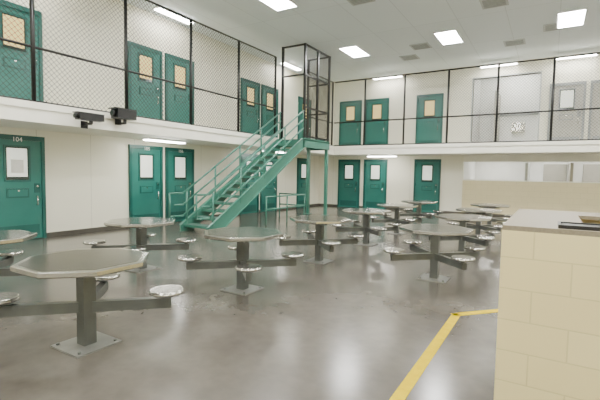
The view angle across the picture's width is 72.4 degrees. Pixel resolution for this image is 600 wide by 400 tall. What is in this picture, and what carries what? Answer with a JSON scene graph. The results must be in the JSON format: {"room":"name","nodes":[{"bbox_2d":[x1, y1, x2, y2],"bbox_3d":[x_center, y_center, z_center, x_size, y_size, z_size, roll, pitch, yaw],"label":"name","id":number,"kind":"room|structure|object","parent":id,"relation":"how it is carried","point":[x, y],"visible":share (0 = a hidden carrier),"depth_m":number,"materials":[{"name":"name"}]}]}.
{"room":"prison interior","nodes":[
{"label":"prison interior","id":0,"kind":"room"},
{"bbox_2d":[0,0,320,232],"bbox_3d":[-4.562,-2.167,10.781,0.200,5.800,21.200,3,4,31],"label":"wall","id":1,"kind":"structure","parent":0,"point":[87,179],"depth_m":10.27,"materials":[{"name":"white paint"}]},
{"bbox_2d":[0,0,43,100],"bbox_3d":[-5.819,-2.887,8.367,0.094,2.200,1.080,3,4,31],"label":"door","id":2,"kind":"structure","parent":1,"relation":"in","point":[13,6],"depth_m":8.43,"materials":[{"name":"teal metal"}]},
{"bbox_2d":[0,134,46,238],"bbox_3d":[-5.865,-0.243,8.534,0.094,2.200,1.080,3,4,31],"label":"door","id":3,"kind":"structure","parent":1,"relation":"in","point":[22,164],"depth_m":8.62,"materials":[{"name":"teal metal"}]},
{"bbox_2d":[128,144,162,217],"bbox_3d":[-4.200,-0.386,11.252,0.094,2.200,1.080,3,4,31],"label":"door","id":4,"kind":"structure","parent":1,"relation":"in","point":[145,167],"depth_m":11.22,"materials":[{"name":"teal metal"}]},
{"bbox_2d":[128,41,162,118],"bbox_3d":[-4.154,-3.031,11.084,0.094,2.200,1.080,3,4,31],"label":"door","id":5,"kind":"structure","parent":1,"relation":"in","point":[137,92],"depth_m":11.06,"materials":[{"name":"teal metal"}]},
{"bbox_2d":[33,203,318,238],"bbox_3d":[-4.521,0.682,10.906,0.012,0.100,20.800,3,4,31],"label":"baseboard","id":6,"kind":"structure","parent":1,"relation":"attached to","point":[68,232],"depth_m":9.90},
{"bbox_2d":[165,147,193,221],"bbox_3d":[-3.574,-0.440,12.274,0.094,2.200,1.080,3,4,31],"label":"door","id":7,"kind":"structure","parent":1,"relation":"in","point":[179,167],"depth_m":12.22,"materials":[{"name":"teal metal"}]},
{"bbox_2d":[165,53,193,123],"bbox_3d":[-3.528,-3.085,12.106,0.094,2.200,1.080,3,4,31],"label":"door","id":8,"kind":"structure","parent":1,"relation":"in","point":[185,63],"depth_m":12.03,"materials":[{"name":"teal metal"}]},
{"bbox_2d":[240,153,258,214],"bbox_3d":[-1.836,-0.590,15.111,0.094,2.200,1.080,3,4,31],"label":"door","id":9,"kind":"structure","parent":1,"relation":"in","point":[253,206],"depth_m":15.21,"materials":[{"name":"teal metal"}]},
{"bbox_2d":[240,77,259,133],"bbox_3d":[-1.790,-3.234,14.943,0.094,2.200,1.080,3,4,31],"label":"door","id":10,"kind":"structure","parent":1,"relation":"in","point":[251,85],"depth_m":14.90,"materials":[{"name":"teal metal"}]},
{"bbox_2d":[260,156,277,211],"bbox_3d":[-1.210,-0.644,16.133,0.094,2.200,1.080,3,4,31],"label":"door","id":11,"kind":"structure","parent":1,"relation":"in","point":[270,189],"depth_m":16.21,"materials":[{"name":"teal metal"}]},
{"bbox_2d":[261,84,278,137],"bbox_3d":[-1.164,-3.288,15.965,0.094,2.200,1.080,3,4,31],"label":"door","id":12,"kind":"structure","parent":1,"relation":"in","point":[266,86],"depth_m":15.89,"materials":[{"name":"teal metal"}]},
{"bbox_2d":[0,97,599,156],"bbox_3d":[3.014,-1.498,8.171,15.500,0.360,24.200,3,4,31],"label":"walkway slab","id":13,"kind":"object","parent":1,"relation":"attached to","point":[14,113],"visible":0.86,"depth_m":11.21,"materials":[{"name":"white concrete"}]},
{"bbox_2d":[73,111,104,128],"bbox_3d":[-4.180,-1.552,8.017,0.325,0.276,0.565,3,4,31],"label":"security camera","id":14,"kind":"object","parent":13,"relation":"attached to","point":[78,115],"visible":1,"depth_m":7.98,"materials":[{"name":"black plastic"}]},
{"bbox_2d":[108,107,136,124],"bbox_3d":[-3.766,-1.753,8.633,0.370,0.315,0.505,3,4,31],"label":"security camera","id":15,"kind":"object","parent":13,"relation":"attached to","point":[117,113],"visible":1,"depth_m":8.54,"materials":[{"name":"black plastic"}]},
{"bbox_2d":[142,137,185,143],"bbox_3d":[-3.544,-1.559,10.776,0.240,0.073,1.240,3,4,31],"label":"strip light","id":16,"kind":"object","parent":13,"relation":"attached to","point":[143,138],"visible":0.96,"depth_m":10.61,"materials":[{"name":"white plastic"}]},
{"bbox_2d":[0,0,333,145],"bbox_3d":[-3.622,-3.195,9.285,0.076,2.775,19.228,3,4,31],"label":"fence","id":17,"kind":"object","parent":13,"relation":"on","point":[32,34],"visible":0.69,"depth_m":9.41,"materials":[{"name":"black metal"}]},
{"bbox_2d":[367,155,396,156],"bbox_3d":[3.423,-1.843,17.176,1.240,0.073,0.240,3,4,31],"label":"strip light","id":18,"kind":"object","parent":13,"relation":"attached to","point":[367,155],"visible":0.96,"depth_m":17.05,"materials":[{"name":"white plastic"}]},
{"bbox_2d":[333,52,599,145],"bbox_3d":[7.426,-3.295,13.877,13.984,2.777,0.072,3,4,31],"label":"fence","id":19,"kind":"object","parent":13,"relation":"on","point":[554,69],"visible":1,"depth_m":14.59,"materials":[{"name":"black metal"}]},
{"bbox_2d":[296,158,310,207],"bbox_3d":[0.173,-0.763,18.390,0.094,2.200,1.080,3,4,31],"label":"door","id":20,"kind":"structure","parent":1,"relation":"in","point":[301,162],"depth_m":18.24,"materials":[{"name":"teal metal"}]},
{"bbox_2d":[297,96,311,138],"bbox_3d":[0.219,-3.407,18.222,0.094,2.200,1.080,3,4,31],"label":"door","id":21,"kind":"structure","parent":1,"relation":"in","point":[300,99],"depth_m":17.92,"materials":[{"name":"teal metal"}]},
{"bbox_2d":[0,206,501,399],"bbox_3d":[2.994,1.123,8.380,15.900,0.203,24.700,3,4,31],"label":"floor","id":22,"kind":"structure","parent":0,"point":[353,326],"depth_m":4.00,"materials":[{"name":"concrete"}]},
{"bbox_2d":[0,230,36,276],"bbox_3d":[-3.554,0.773,4.589,1.237,0.752,1.237,3,4,31],"label":"table","id":23,"kind":"object","parent":22,"relation":"on","point":[6,236],"visible":0.44,"depth_m":4.74,"materials":[{"name":"silver metal"}]},
{"bbox_2d":[0,248,184,358],"bbox_3d":[-1.833,0.872,3.517,1.237,0.752,1.237,3,4,31],"label":"table","id":24,"kind":"object","parent":22,"relation":"on","point":[89,267],"visible":1,"depth_m":3.47,"materials":[{"name":"silver metal"}]},
{"bbox_2d":[83,217,195,272],"bbox_3d":[-2.426,0.686,6.277,1.237,0.752,1.237,3,4,31],"label":"table","id":25,"kind":"object","parent":22,"relation":"on","point":[141,224],"visible":0.93,"depth_m":6.21,"materials":[{"name":"silver metal"}]},
{"bbox_2d":[177,227,303,295],"bbox_3d":[-0.736,0.779,5.270,1.237,0.752,1.237,3,4,31],"label":"table","id":26,"kind":"object","parent":22,"relation":"on","point":[244,267],"visible":1,"depth_m":5.19,"materials":[{"name":"silver metal"}]},
{"bbox_2d":[169,43,330,231],"bbox_3d":[-1.032,-2.179,12.419,1.045,5.740,6.623,3,4,31],"label":"metal staircase","id":27,"kind":"structure","parent":22,"relation":"on","point":[201,213],"depth_m":12.67,"materials":[{"name":"green metal"}]},
{"bbox_2d":[265,193,304,224],"bbox_3d":[-0.844,0.238,13.061,1.044,0.842,2.194,3,4,31],"label":"guard railing","id":28,"kind":"object","parent":22,"relation":"on","point":[293,194],"visible":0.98,"depth_m":12.82,"materials":[{"name":"green metal"}]},
{"bbox_2d":[276,215,363,264],"bbox_3d":[0.335,0.684,7.074,1.237,0.752,1.237,3,4,31],"label":"table","id":29,"kind":"object","parent":22,"relation":"on","point":[319,221],"visible":0.94,"depth_m":7.00,"materials":[{"name":"silver metal"}]},
{"bbox_2d":[330,208,401,246],"bbox_3d":[1.436,0.589,8.871,1.237,0.752,1.237,3,4,31],"label":"table","id":30,"kind":"object","parent":22,"relation":"on","point":[366,212],"visible":0.91,"depth_m":8.79,"materials":[{"name":"silver metal"}]},
{"bbox_2d":[370,203,425,234],"bbox_3d":[2.516,0.496,10.635,1.237,0.752,1.237,3,4,31],"label":"table","id":31,"kind":"object","parent":22,"relation":"on","point":[396,206],"visible":0.94,"depth_m":10.54,"materials":[{"name":"silver metal"}]},
{"bbox_2d":[394,200,443,223],"bbox_3d":[3.586,0.404,12.381,1.237,0.752,1.237,3,4,31],"label":"table","id":32,"kind":"object","parent":22,"relation":"on","point":[419,203],"visible":0.78,"depth_m":12.27,"materials":[{"name":"silver metal"}]},
{"bbox_2d":[383,224,485,282],"bbox_3d":[1.980,0.780,6.012,1.237,0.752,1.237,3,4,31],"label":"table","id":33,"kind":"object","parent":22,"relation":"on","point":[455,259],"visible":1,"depth_m":5.93,"materials":[{"name":"silver metal"}]},
{"bbox_2d":[429,214,500,251],"bbox_3d":[3.118,0.682,7.869,1.237,0.752,1.237,3,4,31],"label":"table","id":34,"kind":"object","parent":22,"relation":"on","point":[462,219],"visible":0.62,"depth_m":7.74,"materials":[{"name":"silver metal"}]},
{"bbox_2d":[447,208,505,240],"bbox_3d":[4.188,0.590,9.616,1.237,0.752,1.237,3,4,31],"label":"table","id":35,"kind":"object","parent":22,"relation":"on","point":[478,227],"visible":0.55,"depth_m":9.47,"materials":[{"name":"silver metal"}]},
{"bbox_2d":[469,203,511,231],"bbox_3d":[5.258,0.497,11.362,1.237,0.752,1.237,3,4,31],"label":"table","id":36,"kind":"object","parent":22,"relation":"on","point":[481,205],"visible":0.47,"depth_m":11.21,"materials":[{"name":"silver metal"}]},
{"bbox_2d":[494,209,599,399],"bbox_3d":[3.251,0.808,2.377,3.650,1.200,1.630,3,4,31],"label":"station","id":37,"kind":"object","parent":22,"relation":"on","point":[548,342],"visible":0.96,"depth_m":2.49,"materials":[{"name":"brick"}]},
{"bbox_2d":[558,221,599,230],"bbox_3d":[1.841,0.167,2.438,0.520,0.022,0.240,3,4,31],"label":"document tray","id":38,"kind":"object","parent":37,"relation":"on","point":[562,225],"visible":1,"depth_m":2.46,"materials":[{"name":"black plastic"}]},
{"bbox_2d":[121,0,599,82],"bbox_3d":[3.098,-4.863,8.000,15.900,0.200,24.700,3,4,31],"label":"ceiling","id":39,"kind":"structure","parent":0,"point":[384,29],"depth_m":12.12,"materials":[{"name":"white paint"}]},
{"bbox_2d":[153,6,194,23],"bbox_3d":[-3.426,-5.043,11.225,0.240,0.073,1.240,3,4,31],"label":"strip light","id":40,"kind":"object","parent":39,"relation":"attached to","point":[157,7],"visible":0.68,"depth_m":11.08,"materials":[{"name":"white plastic"}]},
{"bbox_2d":[259,0,297,10],"bbox_3d":[-0.649,-4.944,10.115,0.660,0.032,1.260,3,4,31],"label":"ceiling light","id":41,"kind":"object","parent":39,"relation":"in","point":[278,5],"depth_m":10.36,"materials":[{"name":"white plastic"}]},
{"bbox_2d":[280,61,301,70],"bbox_3d":[-0.347,-5.308,16.250,0.240,0.073,1.240,3,4,31],"label":"strip light","id":42,"kind":"object","parent":39,"relation":"attached to","point":[287,64],"visible":0.93,"depth_m":16.18,"materials":[{"name":"white plastic"}]},
{"bbox_2d":[338,45,369,57],"bbox_3d":[1.908,-5.165,14.289,0.660,0.032,1.260,3,4,31],"label":"ceiling light","id":43,"kind":"object","parent":39,"relation":"in","point":[354,51],"depth_m":14.20,"materials":[{"name":"white plastic"}]},
{"bbox_2d":[347,0,375,5],"bbox_3d":[1.450,-4.906,10.005,0.600,0.022,0.600,3,4,31],"label":"ceiling vent","id":44,"kind":"object","parent":39,"relation":"in","point":[352,2],"visible":1,"depth_m":10.14,"materials":[{"name":"grey metal"}]},
{"bbox_2d":[372,74,400,79],"bbox_3d":[3.689,-5.184,17.306,1.240,0.073,0.240,3,4,31],"label":"strip light","id":45,"kind":"object","parent":39,"relation":"attached to","point":[397,74],"visible":0.54,"depth_m":17.30,"materials":[{"name":"white plastic"}]},
{"bbox_2d":[399,54,419,60],"bbox_3d":[3.980,-5.172,14.898,0.600,0.022,0.600,3,4,31],"label":"ceiling vent","id":46,"kind":"object","parent":39,"relation":"in","point":[413,56],"visible":1,"depth_m":14.85,"materials":[{"name":"grey metal"}]},
{"bbox_2d":[409,42,431,49],"bbox_3d":[4.003,-5.089,13.597,0.600,0.022,0.600,3,4,31],"label":"ceiling vent","id":47,"kind":"object","parent":39,"relation":"in","point":[426,45],"visible":1,"depth_m":13.56,"materials":[{"name":"grey metal"}]},
{"bbox_2d":[433,29,463,44],"bbox_3d":[4.594,-5.014,12.651,0.660,0.032,1.260,3,4,31],"label":"ceiling light","id":48,"kind":"object","parent":39,"relation":"in","point":[452,36],"depth_m":12.59,"materials":[{"name":"white plastic"}]},
{"bbox_2d":[479,0,508,8],"bbox_3d":[4.778,-4.853,10.082,0.600,0.022,0.600,3,4,31],"label":"ceiling vent","id":49,"kind":"object","parent":39,"relation":"in","point":[486,4],"visible":1,"depth_m":10.11,"materials":[{"name":"grey metal"}]},
{"bbox_2d":[483,61,516,67],"bbox_3d":[7.314,-4.981,15.096,1.240,0.073,0.240,3,4,31],"label":"strip light","id":50,"kind":"object","parent":39,"relation":"attached to","point":[511,61],"visible":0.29,"depth_m":15.05,"materials":[{"name":"white plastic"}]},
{"bbox_2d":[503,38,525,46],"bbox_3d":[6.827,-5.005,13.045,0.600,0.022,0.600,3,4,31],"label":"ceiling vent","id":51,"kind":"object","parent":39,"relation":"in","point":[516,41],"visible":1,"depth_m":13.00,"materials":[{"name":"grey metal"}]},
{"bbox_2d":[543,23,567,31],"bbox_3d":[7.243,-4.907,11.621,0.600,0.022,0.600,3,4,31],"label":"ceiling vent","id":52,"kind":"object","parent":39,"relation":"in","point":[548,27],"visible":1,"depth_m":11.71,"materials":[{"name":"grey metal"}]},
{"bbox_2d":[556,8,587,28],"bbox_3d":[7.281,-4.863,11.014,0.660,0.032,1.260,3,4,31],"label":"ceiling light","id":53,"kind":"object","parent":39,"relation":"in","point":[577,17],"depth_m":10.93,"materials":[{"name":"white plastic"}]},
{"bbox_2d":[555,52,596,59],"bbox_3d":[9.318,-4.868,13.874,1.240,0.073,0.240,3,4,31],"label":"strip light","id":54,"kind":"object","parent":39,"relation":"attached to","point":[590,52],"visible":0.43,"depth_m":13.79,"materials":[{"name":"white plastic"}]},
{"bbox_2d":[319,54,599,214],"bbox_3d":[7.612,-2.263,15.643,15.500,5.800,0.240,3,4,31],"label":"wall","id":55,"kind":"structure","parent":0,"point":[400,169],"depth_m":16.21,"materials":[{"name":"white paint"}]},
{"bbox_2d":[337,159,360,207],"bbox_3d":[2.233,-0.756,18.844,1.080,2.200,0.094,3,4,31],"label":"door","id":56,"kind":"structure","parent":55,"relation":"in","point":[348,170],"depth_m":18.84,"materials":[{"name":"teal metal"}]},
{"bbox_2d":[339,100,361,144],"bbox_3d":[2.279,-3.400,18.676,1.080,2.200,0.094,3,4,31],"label":"door","id":57,"kind":"structure","parent":55,"relation":"in","point":[355,102],"depth_m":18.67,"materials":[{"name":"teal metal"}]},
{"bbox_2d":[363,159,387,209],"bbox_3d":[3.316,-0.695,18.183,1.080,2.200,0.094,3,4,31],"label":"door","id":58,"kind":"structure","parent":55,"relation":"in","point":[375,170],"depth_m":18.19,"materials":[{"name":"teal metal"}]},
{"bbox_2d":[365,98,389,143],"bbox_3d":[3.362,-3.339,18.016,1.080,2.200,0.094,3,4,31],"label":"door","id":59,"kind":"structure","parent":55,"relation":"in","point":[368,134],"depth_m":18.00,"materials":[{"name":"teal metal"}]},
{"bbox_2d":[319,203,504,216],"bbox_3d":[7.513,0.586,15.730,15.488,0.100,0.012,3,4,31],"label":"baseboard","id":60,"kind":"structure","parent":55,"relation":"attached to","point":[335,205],"depth_m":16.61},
{"bbox_2d":[413,159,440,212],"bbox_3d":[5.252,-0.586,17.003,1.080,2.200,0.094,3,4,31],"label":"door","id":61,"kind":"structure","parent":55,"relation":"in","point":[427,172],"depth_m":16.99,"materials":[{"name":"teal metal"}]},
{"bbox_2d":[415,93,443,142],"bbox_3d":[5.298,-3.231,16.835,1.080,2.200,0.094,3,4,31],"label":"door","id":62,"kind":"structure","parent":55,"relation":"in","point":[425,128],"depth_m":16.83,"materials":[{"name":"teal metal"}]},
{"bbox_2d":[547,81,586,139],"bbox_3d":[9.332,-3.004,14.376,1.080,2.200,0.094,3,4,31],"label":"door","id":63,"kind":"structure","parent":55,"relation":"in","point":[575,88],"depth_m":14.35,"materials":[{"name":"grey metal"}]},
{"bbox_2d":[587,80,599,138],"bbox_3d":[10.355,-2.947,13.752,1.080,2.200,0.094,3,4,31],"label":"door","id":64,"kind":"structure","parent":55,"relation":"in","point":[597,82],"depth_m":13.96,"materials":[{"name":"grey metal"}]},
{"bbox_2d":[472,74,540,141],"bbox_3d":[8.290,-3.626,16.389,2.650,3.150,1.900,3,4,31],"label":"wall","id":65,"kind":"structure","parent":0,"point":[487,103],"depth_m":16.94,"materials":[{"name":"white paint"}]},
{"bbox_2d":[511,122,525,132],"bbox_3d":[8.899,-2.970,16.726,0.500,0.420,0.350,3,4,31],"label":"wall fixture","id":66,"kind":"object","parent":65,"relation":"attached to","point":[522,124],"depth_m":16.75,"materials":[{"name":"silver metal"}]},
{"bbox_2d":[464,162,599,181],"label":"window","id":67,"kind":"structure","parent":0,"point":[523,171],"depth_m":17.56,"materials":[{"name":"clear glass"}]}
]}

